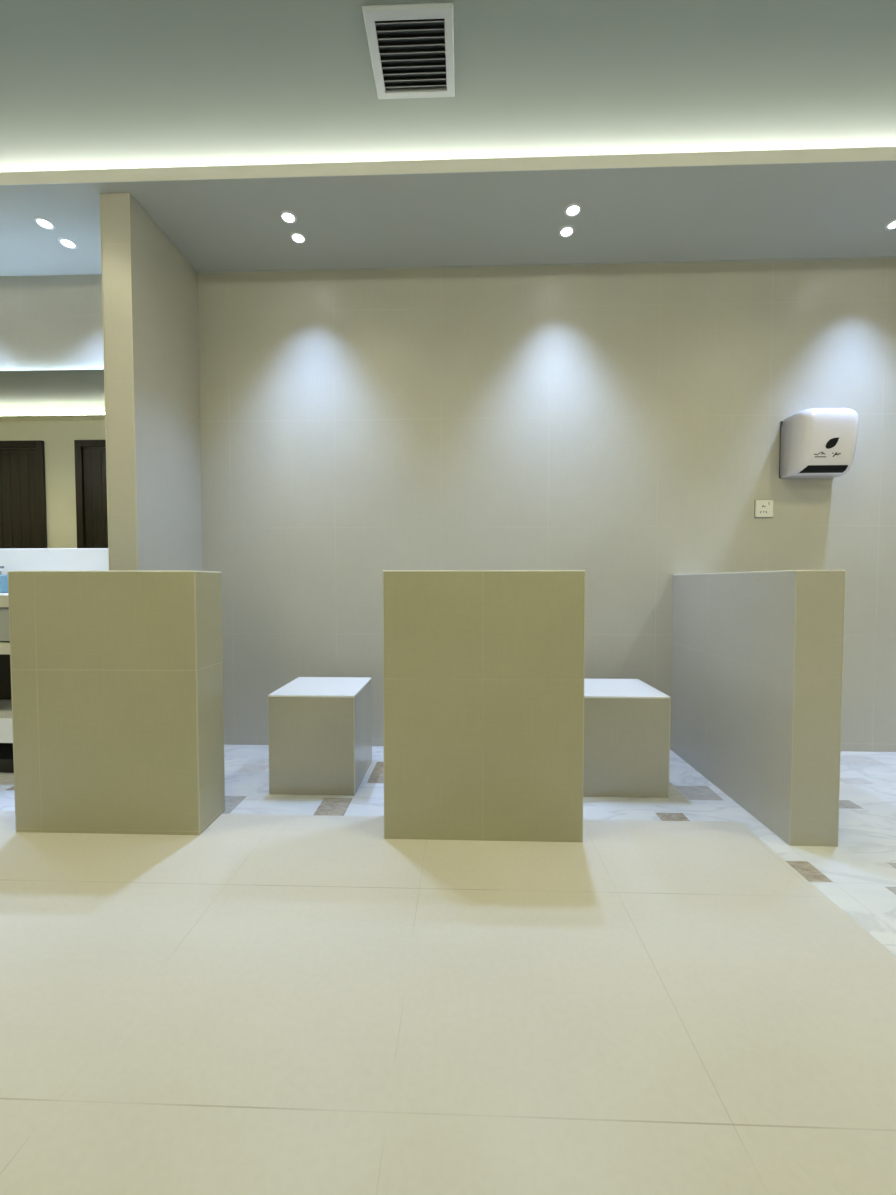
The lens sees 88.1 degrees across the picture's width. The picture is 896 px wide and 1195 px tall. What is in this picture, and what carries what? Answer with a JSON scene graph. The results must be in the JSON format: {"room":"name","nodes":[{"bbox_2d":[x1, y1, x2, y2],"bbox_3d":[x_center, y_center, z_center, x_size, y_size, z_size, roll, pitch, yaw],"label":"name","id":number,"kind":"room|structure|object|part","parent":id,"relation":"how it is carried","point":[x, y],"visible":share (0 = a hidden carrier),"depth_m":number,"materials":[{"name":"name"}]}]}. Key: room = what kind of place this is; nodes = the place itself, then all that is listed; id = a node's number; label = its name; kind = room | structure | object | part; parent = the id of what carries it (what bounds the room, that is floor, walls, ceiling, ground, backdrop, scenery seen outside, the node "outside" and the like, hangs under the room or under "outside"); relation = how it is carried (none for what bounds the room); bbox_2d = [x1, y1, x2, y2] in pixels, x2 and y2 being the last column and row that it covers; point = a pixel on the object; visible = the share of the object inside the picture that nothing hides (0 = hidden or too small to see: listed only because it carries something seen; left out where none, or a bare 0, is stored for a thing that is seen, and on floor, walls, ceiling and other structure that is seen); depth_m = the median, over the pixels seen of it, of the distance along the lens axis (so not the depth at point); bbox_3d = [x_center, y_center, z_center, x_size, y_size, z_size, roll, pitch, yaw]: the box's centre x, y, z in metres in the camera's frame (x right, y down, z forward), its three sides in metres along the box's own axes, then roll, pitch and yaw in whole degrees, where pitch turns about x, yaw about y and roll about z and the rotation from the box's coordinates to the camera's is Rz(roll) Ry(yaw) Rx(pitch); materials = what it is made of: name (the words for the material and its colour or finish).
{"room":"public restroom","nodes":[
{"label":"public restroom","id":0,"kind":"room"},
{"bbox_2d":[100,192,202,570],"bbox_3d":[-1.573,-0.507,2.529,0.145,2.846,0.568,0,2,2],"label":"wall","id":1,"kind":"structure","parent":0,"point":[150,289],"depth_m":2.33,"materials":[{"name":"paint"}]},
{"bbox_3d":[-1.581,-0.497,2.248,0.145,2.846,0.005,0,2,2],"label":"corner trim","id":2,"kind":"part","parent":1,"relation":"part of","materials":[{"name":"beige"}]},
{"bbox_2d":[0,147,895,184],"bbox_3d":[-1.232,-1.946,2.137,11.800,0.056,0.020,0,2,2],"label":"trim","id":3,"kind":"structure","parent":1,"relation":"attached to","point":[869,153],"depth_m":2.09,"materials":[{"name":"white paint"}]},
{"bbox_2d":[0,745,895,1194],"bbox_3d":[-1.261,0.957,1.311,11.800,0.001,3.078,0,2,2],"label":"floor","id":4,"kind":"structure","parent":0,"point":[287,995],"depth_m":1.12,"materials":[{"name":"beige tile"}]},
{"bbox_2d":[0,593,13,772],"bbox_3d":[-3.250,0.446,2.632,3.180,0.936,0.527,0,2,2],"label":"vanity unit","id":5,"kind":"object","parent":4,"relation":"on","point":[6,732],"visible":0.02,"depth_m":2.43,"materials":[{"name":"beige"}]},
{"bbox_2d":[0,593,8,607],"bbox_3d":[-3.240,0.009,2.618,3.160,0.063,0.527,0,2,2],"label":"countertop","id":6,"kind":"structure","parent":5,"relation":"on","point":[4,603],"depth_m":2.32,"materials":[{"name":"beige stone"}]},
{"bbox_2d":[0,566,7,592],"bbox_3d":[-2.661,-0.107,2.742,0.090,0.160,0.060,0,2,2],"label":"soap bottle","id":7,"kind":"object","parent":6,"relation":"on","point":[3,578],"visible":0.73,"depth_m":2.73,"materials":[{"name":"blue plastic"}]},
{"bbox_2d":[0,548,108,574],"bbox_3d":[-3.230,-0.164,2.846,3.165,0.266,0.060,0,2,2],"label":"ledge","id":8,"kind":"object","parent":6,"relation":"on","point":[12,559],"visible":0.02,"depth_m":2.79,"materials":[{"name":"white stone"}]},
{"bbox_3d":[-3.247,0.257,2.388,3.160,0.058,0.048,0,2,2],"label":"rail","id":9,"kind":"part","parent":5,"relation":"part of","materials":[{"name":"beige"}]},
{"bbox_2d":[0,699,12,742],"bbox_3d":[-3.242,0.667,2.560,3.160,0.127,0.369,0,2,2],"label":"shelf","id":10,"kind":"object","parent":5,"relation":"attached to","point":[6,732],"depth_m":2.35,"materials":[{"name":"white stone"}]},
{"bbox_2d":[268,677,371,795],"bbox_3d":[-0.633,0.685,2.376,0.408,0.472,0.414,0,2,2],"label":"stool","id":11,"kind":"object","parent":4,"relation":"on","point":[320,728],"visible":1,"depth_m":2.17,"materials":[{"name":"tile"}]},
{"bbox_3d":[-0.841,0.697,2.178,0.004,0.462,0.004,0,2,2],"label":"corner trim","id":12,"kind":"part","parent":11,"relation":"part of","materials":[{"name":"beige"}]},
{"bbox_3d":[-0.633,0.454,2.368,0.408,0.010,0.414,0,2,2],"label":"seat","id":13,"kind":"part","parent":11,"relation":"part of","materials":[{"name":"white stone"}]},
{"bbox_3d":[-0.438,0.697,2.166,0.004,0.462,0.004,0,2,2],"label":"corner trim","id":14,"kind":"part","parent":11,"relation":"part of","materials":[{"name":"beige"}]},
{"bbox_2d":[583,679,670,797],"bbox_3d":[0.825,0.686,2.344,0.411,0.472,0.395,0,2,2],"label":"stool","id":15,"kind":"object","parent":4,"relation":"on","point":[627,721],"visible":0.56,"depth_m":2.15,"materials":[{"name":"tile"}]},
{"bbox_3d":[0.825,0.455,2.336,0.411,0.010,0.395,0,2,2],"label":"seat","id":16,"kind":"part","parent":15,"relation":"part of","materials":[{"name":"white stone"}]},
{"bbox_3d":[1.022,0.698,2.143,0.004,0.462,0.004,0,2,2],"label":"corner trim","id":17,"kind":"part","parent":15,"relation":"part of","materials":[{"name":"beige"}]},
{"bbox_2d":[670,570,845,846],"bbox_3d":[1.401,0.403,2.244,0.178,1.045,1.013,0,2,2],"label":"wall","id":18,"kind":"structure","parent":4,"relation":"on","point":[757,679],"depth_m":1.89,"materials":[{"name":"tile"}]},
{"bbox_3d":[1.298,0.423,1.742,0.004,1.039,0.004,0,2,2],"label":"corner trim","id":19,"kind":"part","parent":18,"relation":"part of","materials":[{"name":"beige"}]},
{"bbox_3d":[1.472,0.423,1.737,0.004,1.039,0.004,0,2,2],"label":"corner trim","id":20,"kind":"part","parent":18,"relation":"part of","materials":[{"name":"beige"}]},
{"bbox_2d":[0,258,895,751],"bbox_3d":[-1.211,-0.745,2.854,11.800,3.300,0.120,0,2,2],"label":"wall","id":21,"kind":"structure","parent":0,"point":[619,424],"depth_m":2.74,"materials":[{"name":"paint"}]},
{"bbox_2d":[0,369,107,547],"bbox_3d":[-3.237,-0.831,2.836,3.150,1.063,0.036,0,2,2],"label":"wall mirror","id":22,"kind":"object","parent":21,"relation":"attached to","point":[53,480],"visible":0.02,"depth_m":2.79,"materials":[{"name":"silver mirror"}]},
{"bbox_2d":[197,257,895,272],"bbox_3d":[1.595,-1.933,2.664,6.180,0.006,0.006,0,2,2],"label":"trim","id":23,"kind":"structure","parent":21,"relation":"attached to","point":[852,257],"depth_m":2.69,"materials":[{"name":"grey paint"}]},
{"bbox_2d":[754,500,772,517],"bbox_3d":[1.843,-0.516,2.701,0.105,0.106,0.010,0,2,2],"label":"wall socket","id":24,"kind":"object","parent":21,"relation":"attached to","point":[762,508],"visible":1,"depth_m":2.70,"materials":[{"name":"white plastic"}]},
{"bbox_2d":[779,408,858,478],"bbox_3d":[2.078,-0.865,2.588,0.311,0.356,0.199,0,2,2],"label":"hand dryer","id":25,"kind":"object","parent":21,"relation":"attached to","point":[816,443],"visible":1,"depth_m":2.52,"materials":[{"name":"white plastic"},{"name":"black plastic"}]},
{"bbox_3d":[2.082,-0.857,2.685,0.311,0.326,0.005,0,2,2],"label":"wall plate","id":26,"kind":"part","parent":25,"relation":"part of","materials":[{"name":"grey"}]},
{"bbox_2d":[0,0,895,171],"bbox_3d":[-1.261,-2.281,1.204,11.800,0.080,3.078,0,2,2],"label":"ceiling","id":27,"kind":"structure","parent":0,"point":[85,84],"depth_m":2.03,"materials":[{"name":"grey paint"}]},
{"bbox_2d":[362,2,454,98],"bbox_3d":[-0.149,-2.259,1.933,0.349,0.013,0.336,0,2,2],"label":"ceiling vent","id":28,"kind":"object","parent":27,"relation":"in","point":[411,46],"visible":1,"depth_m":1.91,"materials":[{"name":"grey metal"}]},
{"bbox_2d":[0,161,895,275],"bbox_3d":[-1.223,-2.105,2.437,11.800,0.354,0.623,0,2,2],"label":"ceiling","id":29,"kind":"structure","parent":0,"point":[829,209],"depth_m":2.34,"materials":[{"name":"grey paint"}]},
{"bbox_2d":[34,217,54,229],"bbox_3d":[-2.075,-1.923,2.385,0.084,0.006,0.084,0,2,2],"label":"recessed light","id":30,"kind":"object","parent":29,"relation":"in","point":[49,225],"visible":1,"depth_m":2.38,"materials":[{"name":"white"}]},
{"bbox_2d":[58,237,77,248],"bbox_3d":[-2.071,-1.928,2.525,0.084,0.006,0.084,0,2,2],"label":"recessed light","id":31,"kind":"object","parent":29,"relation":"in","point":[67,242],"visible":1,"depth_m":2.52,"materials":[{"name":"white"}]},
{"bbox_2d":[280,210,296,223],"bbox_3d":[-0.808,-1.922,2.346,0.084,0.006,0.084,0,2,2],"label":"recessed light","id":32,"kind":"object","parent":29,"relation":"in","point":[288,216],"visible":1,"depth_m":2.34,"materials":[{"name":"white"}]},
{"bbox_2d":[290,232,305,243],"bbox_3d":[-0.803,-1.927,2.486,0.084,0.006,0.084,0,2,2],"label":"recessed light","id":33,"kind":"object","parent":29,"relation":"in","point":[297,236],"visible":1,"depth_m":2.48,"materials":[{"name":"white"}]},
{"bbox_2d":[559,225,574,237],"bbox_3d":[0.625,-1.926,2.441,0.084,0.006,0.084,0,2,2],"label":"recessed light","id":34,"kind":"object","parent":29,"relation":"in","point":[566,230],"visible":1,"depth_m":2.44,"materials":[{"name":"white"}]},
{"bbox_2d":[564,203,581,216],"bbox_3d":[0.621,-1.921,2.301,0.084,0.006,0.084,0,2,2],"label":"recessed light","id":35,"kind":"object","parent":29,"relation":"in","point":[572,209],"visible":1,"depth_m":2.29,"materials":[{"name":"white"}]},
{"bbox_2d":[885,219,895,229],"bbox_3d":[2.309,-1.924,2.389,0.084,0.006,0.084,0,2,2],"label":"recessed light","id":36,"kind":"object","parent":29,"relation":"in","point":[892,224],"visible":1,"depth_m":2.40,"materials":[{"name":"white"}]}
]}

